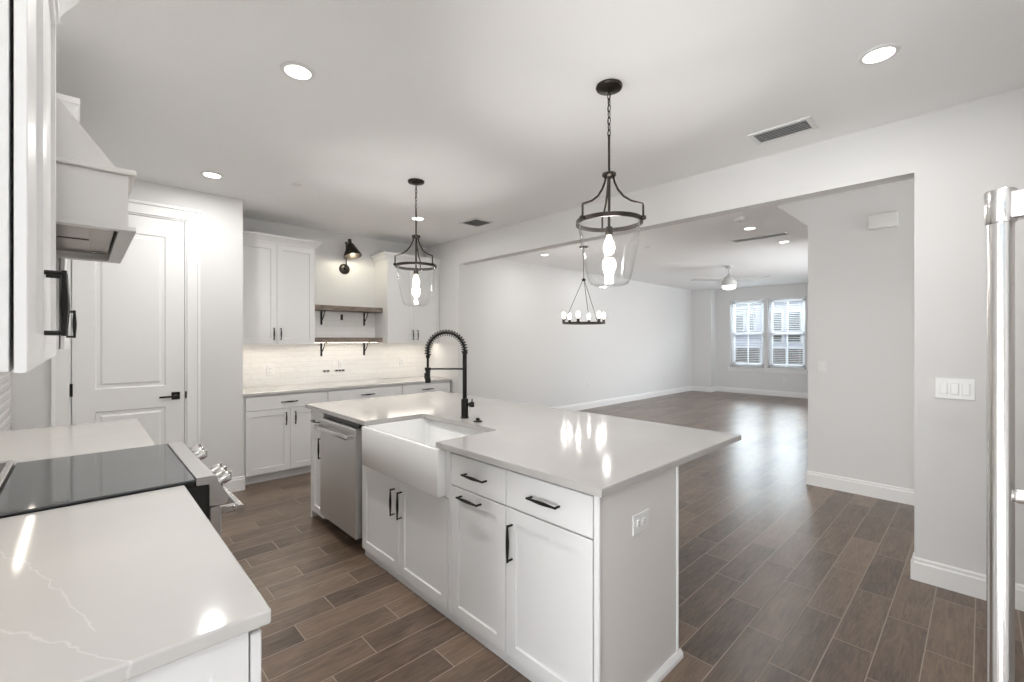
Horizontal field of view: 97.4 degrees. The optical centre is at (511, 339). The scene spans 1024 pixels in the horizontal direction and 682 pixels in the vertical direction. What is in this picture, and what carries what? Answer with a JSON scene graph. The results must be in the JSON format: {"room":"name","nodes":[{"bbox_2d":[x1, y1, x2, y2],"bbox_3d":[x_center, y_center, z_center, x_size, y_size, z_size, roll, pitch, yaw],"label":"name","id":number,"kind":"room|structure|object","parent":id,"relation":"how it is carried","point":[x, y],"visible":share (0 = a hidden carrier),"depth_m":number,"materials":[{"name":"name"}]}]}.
{"room":"kitchen","nodes":[
{"label":"kitchen","id":0,"kind":"room"},
{"bbox_2d":[11,179,242,477],"bbox_3d":[-3.163,0.050,3.838,1.500,2.780,0.120,0,0,-44],"label":"wall","id":1,"kind":"structure","parent":0,"point":[221,217],"depth_m":4.16,"materials":[{"name":"white paint"}]},
{"bbox_2d":[51,199,201,447],"bbox_3d":[-3.197,0.139,3.779,0.962,2.602,0.138,0,0,-44],"label":"trim","id":2,"kind":"structure","parent":1,"relation":"attached to","point":[61,362],"depth_m":4.00,"materials":[{"name":"white paint"}]},
{"bbox_2d":[70,214,186,444],"bbox_3d":[-3.156,0.195,3.740,0.740,2.470,0.091,0,0,-44],"label":"door","id":3,"kind":"structure","parent":1,"relation":"in","point":[128,344],"depth_m":3.77,"materials":[{"name":"white paint"}]},
{"bbox_2d":[224,475,244,491],"bbox_3d":[-2.690,1.373,4.196,0.355,0.135,0.016,0,0,-44],"label":"baseboard","id":4,"kind":"structure","parent":1,"relation":"attached to","point":[235,484],"depth_m":4.26,"materials":[{"name":"white paint"}]},
{"bbox_2d":[71,217,425,424],"bbox_3d":[-2.739,0.050,5.211,4.240,2.780,0.120,0,0,-44],"label":"wall","id":5,"kind":"structure","parent":0,"point":[356,288],"depth_m":5.66,"materials":[{"name":"white paint"}]},
{"bbox_2d":[243,230,321,343],"bbox_3d":[-2.611,-0.533,4.977,0.866,1.164,0.392,0,0,-44],"label":"upper cabinet","id":6,"kind":"object","parent":5,"relation":"attached to","point":[279,271],"visible":0.91,"depth_m":4.85,"materials":[{"name":"white paint"}]},
{"bbox_2d":[243,311,425,387],"bbox_3d":[-2.153,0.088,5.680,2.502,0.876,0.012,0,0,-44],"label":"tile backsplash","id":7,"kind":"structure","parent":5,"relation":"attached to","point":[293,363],"depth_m":5.62,"materials":[{"name":"white tile"}]},
{"bbox_2d":[267,365,273,375],"bbox_3d":[-2.740,0.350,5.104,0.075,0.118,0.009,0,0,-44],"label":"wall outlet","id":8,"kind":"object","parent":7,"relation":"attached to","point":[270,368],"visible":1,"depth_m":5.10,"materials":[{"name":"white plastic"}]},
{"bbox_2d":[338,360,343,368],"bbox_3d":[-2.150,0.320,5.666,0.075,0.118,0.012,0,0,-44],"label":"wall switch","id":9,"kind":"object","parent":7,"relation":"attached to","point":[340,362],"visible":1,"depth_m":5.66,"materials":[{"name":"white plastic"}]},
{"bbox_2d":[315,304,382,325],"bbox_3d":[-2.072,-0.294,5.598,0.897,0.228,0.218,0,0,-44],"label":"shelf","id":10,"kind":"object","parent":5,"relation":"attached to","point":[320,308],"visible":0.95,"depth_m":5.52,"materials":[{"name":"brown wood"}]},
{"bbox_2d":[315,338,382,355],"bbox_3d":[-2.072,0.091,5.598,0.897,0.228,0.218,0,0,-44],"label":"shelf","id":11,"kind":"object","parent":5,"relation":"attached to","point":[317,340],"visible":0.93,"depth_m":5.52,"materials":[{"name":"brown wood"}]},
{"bbox_2d":[339,239,361,273],"bbox_3d":[-2.006,-1.040,5.609,0.219,0.422,0.316,0,0,-44],"label":"wall sconce","id":12,"kind":"object","parent":5,"relation":"attached to","point":[351,252],"visible":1,"depth_m":5.64,"materials":[{"name":"brown metal"}]},
{"bbox_2d":[370,251,441,342],"bbox_3d":[-1.429,-0.533,6.107,0.864,1.164,0.392,0,0,-44],"label":"upper cabinet","id":13,"kind":"object","parent":5,"relation":"attached to","point":[398,322],"visible":0.94,"depth_m":5.94,"materials":[{"name":"white paint"}]},
{"bbox_2d":[56,0,1023,246],"bbox_3d":[-1.274,-1.410,1.999,6.320,0.140,6.850,0,0,-44],"label":"ceiling","id":14,"kind":"structure","parent":0,"point":[495,105],"depth_m":2.36,"materials":[{"name":"white paint"}]},
{"bbox_2d":[200,171,223,178],"bbox_3d":[-2.436,-1.336,3.655,0.160,0.010,0.160,0,0,-44],"label":"recessed light","id":15,"kind":"object","parent":14,"relation":"in","point":[210,174],"visible":1,"depth_m":3.63,"materials":[{"name":"white plastic"}]},
{"bbox_2d":[292,182,301,186],"bbox_3d":[-1.853,-1.334,3.878,0.080,0.010,0.080,0,0,-44],"label":"sprinkler cover","id":16,"kind":"object","parent":14,"relation":"attached to","point":[294,183],"visible":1,"depth_m":3.86,"materials":[{"name":"white plastic"}]},
{"bbox_2d":[280,61,314,80],"bbox_3d":[-1.068,-1.336,2.245,0.160,0.010,0.160,0,0,-44],"label":"recessed light","id":17,"kind":"object","parent":14,"relation":"in","point":[295,70],"visible":1,"depth_m":2.23,"materials":[{"name":"white plastic"}]},
{"bbox_2d":[393,178,436,306],"bbox_3d":[-0.812,-0.811,3.795,0.362,1.058,0.360,0,0,-44],"label":"pendant light","id":18,"kind":"object","parent":14,"relation":"hanging from","point":[413,181],"visible":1,"depth_m":3.79,"materials":[{"name":"brown metal"}]},
{"bbox_2d":[411,216,424,220],"bbox_3d":[-1.038,-1.336,4.971,0.160,0.010,0.160,0,0,-44],"label":"recessed light","id":19,"kind":"object","parent":14,"relation":"in","point":[419,218],"visible":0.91,"depth_m":4.95,"materials":[{"name":"white plastic"}]},
{"bbox_2d":[459,218,493,227],"bbox_3d":[-0.407,-1.333,5.144,0.280,0.012,0.300,0,0,-44],"label":"ceiling vent","id":20,"kind":"object","parent":14,"relation":"in","point":[475,222],"visible":1,"depth_m":5.13,"materials":[{"name":"white plastic"}]},
{"bbox_2d":[576,79,645,286],"bbox_3d":[0.512,-0.811,2.369,0.362,1.058,0.360,0,0,-44],"label":"pendant light","id":21,"kind":"object","parent":14,"relation":"hanging from","point":[607,87],"visible":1,"depth_m":2.36,"materials":[{"name":"brown metal"}]},
{"bbox_2d":[605,226,612,235],"bbox_3d":[0.513,-0.573,2.378,0.040,0.045,0.040,0,0,-44],"label":"socket","id":22,"kind":"object","parent":21,"relation":"attached to","point":[609,229],"depth_m":2.36,"materials":[{"name":"brown metal"}]},
{"bbox_2d":[748,116,818,144],"bbox_3d":[1.737,-1.333,2.890,0.205,0.012,0.350,0,0,-44],"label":"ceiling vent","id":23,"kind":"object","parent":14,"relation":"in","point":[802,125],"visible":1,"depth_m":2.88,"materials":[{"name":"white plastic"}]},
{"bbox_2d":[857,43,900,64],"bbox_3d":[1.721,-1.336,2.110,0.160,0.010,0.160,0,0,-44],"label":"recessed light","id":24,"kind":"object","parent":14,"relation":"in","point":[880,53],"visible":1,"depth_m":2.10,"materials":[{"name":"white plastic"}]},
{"bbox_2d":[466,258,690,407],"bbox_3d":[2.006,0.025,9.871,9.060,2.830,0.120,0,0,-44],"label":"wall","id":25,"kind":"structure","parent":0,"point":[520,349],"depth_m":8.88,"materials":[{"name":"white paint"}]},
{"bbox_2d":[554,386,691,410],"bbox_3d":[1.930,1.373,9.704,8.700,0.135,0.016,0,0,-44],"label":"baseboard","id":26,"kind":"structure","parent":25,"relation":"attached to","point":[581,406],"depth_m":10.26,"materials":[{"name":"white paint"}]},
{"bbox_2d":[220,391,1023,681],"bbox_3d":[2.531,1.500,4.805,15.900,0.120,8.250,0,0,-44],"label":"floor","id":27,"kind":"structure","parent":0,"point":[783,578],"depth_m":2.57,"materials":[{"name":"brown wood"}]},
{"bbox_2d":[0,441,245,536],"bbox_3d":[-1.615,0.970,1.768,0.827,0.941,0.788,0,0,-44],"label":"range","id":28,"kind":"object","parent":27,"relation":"on","point":[28,487],"visible":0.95,"depth_m":1.70,"materials":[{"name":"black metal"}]},
{"bbox_2d":[0,444,195,518],"bbox_3d":[-1.675,0.530,1.711,0.663,0.030,0.788,0,0,-44],"label":"cooktop","id":29,"kind":"object","parent":28,"relation":"in","point":[28,487],"depth_m":1.68,"materials":[{"name":"black glass"}]},
{"bbox_2d":[209,485,245,536],"bbox_3d":[-1.360,0.916,2.012,0.121,0.568,0.776,0,0,-44],"label":"oven","id":30,"kind":"object","parent":28,"relation":"in","point":[234,504],"depth_m":1.75,"materials":[{"name":"grey metal"}]},
{"bbox_2d":[124,628,261,681],"bbox_3d":[-1.051,0.999,1.044,0.663,0.882,1.007,0,0,-44],"label":"base cabinet","id":31,"kind":"object","parent":27,"relation":"on","point":[239,658],"visible":0.12,"depth_m":0.84,"materials":[{"name":"white paint"}]},
{"bbox_2d":[0,485,270,681],"bbox_3d":[-1.059,0.541,1.035,0.640,0.030,1.037,0,0,-44],"label":"countertop","id":32,"kind":"structure","parent":31,"relation":"on","point":[118,589],"depth_m":0.95,"materials":[{"name":"stone"}]},
{"bbox_2d":[243,390,327,484],"bbox_3d":[-2.522,0.999,4.857,0.831,0.882,0.664,0,0,-44],"label":"base cabinet","id":33,"kind":"object","parent":27,"relation":"on","point":[277,426],"depth_m":4.59,"materials":[{"name":"white paint"}]},
{"bbox_2d":[311,410,317,516],"bbox_3d":[-1.413,0.999,3.860,0.600,0.882,0.018,0,0,-44],"label":"island end panel","id":34,"kind":"object","parent":27,"relation":"on","point":[313,513],"visible":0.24,"depth_m":3.65,"materials":[{"name":"white paint"}]},
{"bbox_2d":[310,410,326,518],"bbox_3d":[-1.338,0.999,3.739,0.618,0.882,0.255,0,0,-44],"label":"base cabinet","id":35,"kind":"object","parent":27,"relation":"on","point":[316,415],"visible":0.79,"depth_m":3.59,"materials":[{"name":"white paint"}]},
{"bbox_2d":[314,413,363,543],"bbox_3d":[-1.051,1.001,3.399,0.663,0.878,0.622,0,0,-44],"label":"dishwasher","id":36,"kind":"object","parent":27,"relation":"on","point":[340,439],"visible":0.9,"depth_m":3.16,"materials":[{"name":"silver metal"}]},
{"bbox_2d":[327,385,401,401],"bbox_3d":[-1.888,0.999,5.463,0.918,0.882,0.664,0,0,-44],"label":"base cabinet","id":37,"kind":"object","parent":27,"relation":"on","point":[391,390],"visible":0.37,"depth_m":5.21,"materials":[{"name":"white paint"}]},
{"bbox_2d":[243,376,451,396],"bbox_3d":[-1.929,0.541,5.445,2.500,0.030,0.635,0,0,-44],"label":"countertop","id":38,"kind":"structure","parent":37,"relation":"on","point":[309,387],"depth_m":5.15,"materials":[{"name":"stone"}]},
{"bbox_2d":[362,451,454,622],"bbox_3d":[-0.457,0.999,2.817,0.618,0.882,0.996,0,0,-44],"label":"base cabinet","id":39,"kind":"object","parent":27,"relation":"on","point":[406,529],"visible":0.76,"depth_m":2.56,"materials":[{"name":"white paint"}]},
{"bbox_2d":[402,381,449,394],"bbox_3d":[-1.295,0.999,6.030,0.720,0.882,0.664,0,0,-44],"label":"drawer","id":40,"kind":"object","parent":27,"relation":"on","point":[444,386],"visible":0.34,"depth_m":5.79,"materials":[{"name":"white paint"}]},
{"bbox_2d":[451,453,509,664],"bbox_3d":[0.028,0.999,2.310,0.618,0.882,0.405,0,0,-44],"label":"base cabinet","id":41,"kind":"object","parent":27,"relation":"on","point":[478,489],"visible":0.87,"depth_m":2.11,"materials":[{"name":"white paint"}]},
{"bbox_2d":[505,470,593,681],"bbox_3d":[0.332,0.999,1.992,0.618,0.882,0.471,0,0,-44],"label":"base cabinet","id":42,"kind":"object","parent":27,"relation":"on","point":[549,544],"visible":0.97,"depth_m":1.80,"materials":[{"name":"white paint"}]},
{"bbox_2d":[305,391,740,497],"bbox_3d":[-0.208,0.541,3.077,1.320,0.030,2.893,0,0,-44],"label":"countertop","id":43,"kind":"structure","parent":42,"relation":"on","point":[598,455],"depth_m":2.37,"materials":[{"name":"stone"}]},
{"bbox_2d":[362,418,484,497],"bbox_3d":[-0.487,0.679,2.761,0.514,0.246,0.859,0,0,-44],"label":"farmhouse sink","id":44,"kind":"object","parent":43,"relation":"in","point":[405,451],"visible":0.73,"depth_m":2.64,"materials":[{"name":"white ceramic"}]},
{"bbox_2d":[424,329,473,418],"bbox_3d":[-0.420,0.229,3.014,0.334,0.594,0.061,0,0,-2],"label":"kitchen faucet","id":45,"kind":"object","parent":43,"relation":"on","point":[464,401],"visible":1,"depth_m":3.00,"materials":[{"name":"black metal"}]},
{"bbox_2d":[594,466,682,681],"bbox_3d":[0.535,0.999,1.833,0.630,0.882,0.038,0,0,-44],"label":"island end panel","id":46,"kind":"object","parent":27,"relation":"on","point":[636,578],"visible":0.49,"depth_m":1.80,"materials":[{"name":"white paint"}]},
{"bbox_2d":[632,509,648,535],"bbox_3d":[0.520,0.735,1.811,0.120,0.080,0.009,0,0,-44],"label":"wall outlet","id":47,"kind":"object","parent":46,"relation":"attached to","point":[640,521],"visible":1,"depth_m":1.80,"materials":[{"name":"white plastic"}]},
{"bbox_2d":[984,187,1023,681],"bbox_3d":[1.229,0.390,0.538,0.920,2.100,0.919,0,0,-44],"label":"refrigerator","id":48,"kind":"object","parent":27,"relation":"on","point":[1003,207],"visible":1,"depth_m":0.57,"materials":[{"name":"silver metal"}]},
{"bbox_3d":[-2.329,0.999,2.382,0.663,0.882,1.057,0,0,-44],"label":"base cabinet","id":49,"kind":"object","parent":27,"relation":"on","visible":0},
{"bbox_2d":[0,419,155,464],"bbox_3d":[-2.342,0.541,2.377,0.640,0.030,1.090,0,0,-44],"label":"countertop","id":50,"kind":"structure","parent":49,"relation":"on","point":[25,445],"depth_m":2.37,"materials":[{"name":"stone"}]},
{"bbox_2d":[691,289,715,386],"bbox_3d":[5.385,0.025,12.639,0.350,2.830,0.545,0,0,-44],"label":"wall","id":51,"kind":"structure","parent":0,"point":[703,301],"depth_m":12.49,"materials":[{"name":"white paint"}]},
{"bbox_2d":[503,178,913,289],"bbox_3d":[4.782,-1.460,7.024,9.380,0.140,8.150,0,0,-44],"label":"ceiling","id":52,"kind":"structure","parent":0,"point":[677,254],"depth_m":7.36,"materials":[{"name":"white paint"}]},
{"bbox_2d":[562,246,604,324],"bbox_3d":[1.072,-0.811,6.723,0.636,1.158,0.662,0,0,-44],"label":"ring chandelier","id":53,"kind":"object","parent":52,"relation":"hanging from","point":[569,322],"visible":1,"depth_m":6.72,"materials":[{"name":"brown metal"}]},
{"bbox_2d":[691,265,773,289],"bbox_3d":[4.199,-1.163,8.374,1.368,0.453,1.229,0,0,-44],"label":"ceiling fan","id":54,"kind":"object","parent":52,"relation":"hanging from","point":[729,282],"visible":1,"depth_m":8.38,"materials":[{"name":"grey paint"}]},
{"bbox_2d":[733,217,746,221],"bbox_3d":[2.614,-1.368,5.153,0.140,0.042,0.140,0,0,-44],"label":"smoke detector","id":55,"kind":"object","parent":52,"relation":"attached to","point":[737,219],"visible":1,"depth_m":5.11,"materials":[{"name":"white plastic"}]},
{"bbox_2d":[743,226,756,229],"bbox_3d":[2.963,-1.386,5.609,0.160,0.010,0.160,0,0,-44],"label":"recessed light","id":56,"kind":"object","parent":52,"relation":"in","point":[751,227],"visible":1,"depth_m":5.60,"materials":[{"name":"white plastic"}]},
{"bbox_2d":[730,232,790,242],"bbox_3d":[3.357,-1.383,6.113,0.200,0.012,0.700,0,0,-44],"label":"ceiling vent","id":57,"kind":"object","parent":52,"relation":"in","point":[780,233],"visible":1,"depth_m":6.09,"materials":[{"name":"white plastic"}]},
{"bbox_2d":[426,88,1023,584],"bbox_3d":[1.075,0.025,4.209,0.130,2.830,6.600,0,0,-44],"label":"wall","id":58,"kind":"structure","parent":0,"point":[955,155],"depth_m":2.65,"materials":[{"name":"white paint"}]},
{"bbox_2d":[935,378,974,400],"bbox_3d":[2.535,0.283,2.578,0.012,0.118,0.165,0,0,-44],"label":"light switch","id":59,"kind":"object","parent":58,"relation":"attached to","point":[947,388],"visible":1,"depth_m":2.57,"materials":[{"name":"white plastic"}]},
{"bbox_2d":[910,552,1023,610],"bbox_3d":[1.310,1.373,3.963,0.162,0.135,5.920,0,0,-44],"label":"baseboard","id":60,"kind":"structure","parent":58,"relation":"attached to","point":[955,579],"depth_m":2.57,"materials":[{"name":"white paint"}]},
{"bbox_2d":[716,283,807,392],"bbox_3d":[6.905,0.025,11.446,0.200,2.830,4.610,0,0,-44],"label":"wall","id":61,"kind":"structure","parent":0,"point":[765,380],"depth_m":11.85,"materials":[{"name":"white paint"}]},
{"bbox_2d":[728,301,764,371],"bbox_3d":[6.294,-0.105,12.031,0.215,1.910,0.950,0,0,-44],"label":"window","id":62,"kind":"structure","parent":61,"relation":"in","point":[749,369],"depth_m":12.06,"materials":[{"name":"white plastic"}]},
{"bbox_2d":[731,299,763,367],"bbox_3d":[6.282,-0.161,12.020,0.071,1.794,0.820,0,0,-44],"label":"window blind","id":63,"kind":"object","parent":62,"relation":"attached to","point":[735,312],"visible":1,"depth_m":12.03,"materials":[{"name":"white plastic"}]},
{"bbox_2d":[692,386,807,398],"bbox_3d":[6.740,1.373,11.209,0.366,0.135,4.455,0,0,-44],"label":"baseboard","id":64,"kind":"structure","parent":61,"relation":"attached to","point":[694,388],"depth_m":11.87,"materials":[{"name":"white paint"}]},
{"bbox_2d":[765,299,807,373],"bbox_3d":[6.936,-0.105,11.359,0.215,1.910,0.950,0,0,-44],"label":"window","id":65,"kind":"structure","parent":61,"relation":"in","point":[770,370],"depth_m":11.40,"materials":[{"name":"white plastic"}]},
{"bbox_2d":[768,296,804,368],"bbox_3d":[6.925,-0.161,11.348,0.071,1.794,0.820,0,0,-44],"label":"window blind","id":66,"kind":"object","parent":65,"relation":"attached to","point":[803,297],"visible":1,"depth_m":11.34,"materials":[{"name":"white plastic"}]},
{"bbox_2d":[777,180,913,489],"bbox_3d":[4.070,0.025,3.398,0.120,2.830,3.690,0,0,-44],"label":"wall","id":67,"kind":"structure","parent":0,"point":[861,279],"depth_m":4.18,"materials":[{"name":"white paint"}]},
{"bbox_2d":[806,470,913,505],"bbox_3d":[6.848,1.373,5.867,7.580,0.135,3.421,0,0,-44],"label":"baseboard","id":68,"kind":"structure","parent":67,"relation":"attached to","point":[855,486],"depth_m":4.16,"materials":[{"name":"white paint"}]},
{"bbox_2d":[868,211,898,229],"bbox_3d":[3.333,-1.067,4.045,0.050,0.135,0.213,0,0,-44],"label":"door chime","id":69,"kind":"object","parent":67,"relation":"attached to","point":[888,219],"visible":1,"depth_m":4.02,"materials":[{"name":"white plastic"}]},
{"bbox_3d":[-2.315,0.050,1.778,0.120,2.780,4.270,0,0,-44],"label":"wall","id":70,"kind":"structure","parent":0,"visible":0},
{"bbox_2d":[0,371,10,431],"bbox_3d":[-2.297,0.479,1.856,0.012,0.861,3.928,0,0,-44],"label":"tile backsplash","id":71,"kind":"structure","parent":70,"relation":"attached to","point":[5,377],"depth_m":3.04,"materials":[{"name":"white tile"}]},
{"bbox_2d":[0,0,78,372],"bbox_3d":[-1.113,-0.508,0.883,0.378,1.123,1.075,0,0,-44],"label":"upper cabinet","id":72,"kind":"object","parent":70,"relation":"attached to","point":[28,273],"visible":1,"depth_m":0.66,"materials":[{"name":"white paint"}]},
{"bbox_2d":[56,92,79,349],"bbox_3d":[-2.439,-0.508,2.270,0.378,1.123,1.108,0,0,-44],"label":"upper cabinet","id":73,"kind":"object","parent":70,"relation":"attached to","point":[72,104],"visible":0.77,"depth_m":2.01,"materials":[{"name":"white paint"}]},
{"bbox_2d":[56,96,136,263],"bbox_3d":[-1.744,-0.770,1.643,0.516,0.820,0.876,0,0,-44],"label":"range hood","id":74,"kind":"object","parent":70,"relation":"attached to","point":[93,194],"visible":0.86,"depth_m":1.45,"materials":[{"name":"white paint"}]},
{"label":"outside","id":75,"kind":"structure","parent":0,"visible":0},
{"bbox_2d":[736,301,802,364],"bbox_3d":[15.856,0.840,20.823,8.300,7.600,20.200,0,0,-44],"label":"neighboring house","id":76,"kind":"structure","parent":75,"point":[798,344],"depth_m":19.67,"materials":[{"name":"grey paint"}]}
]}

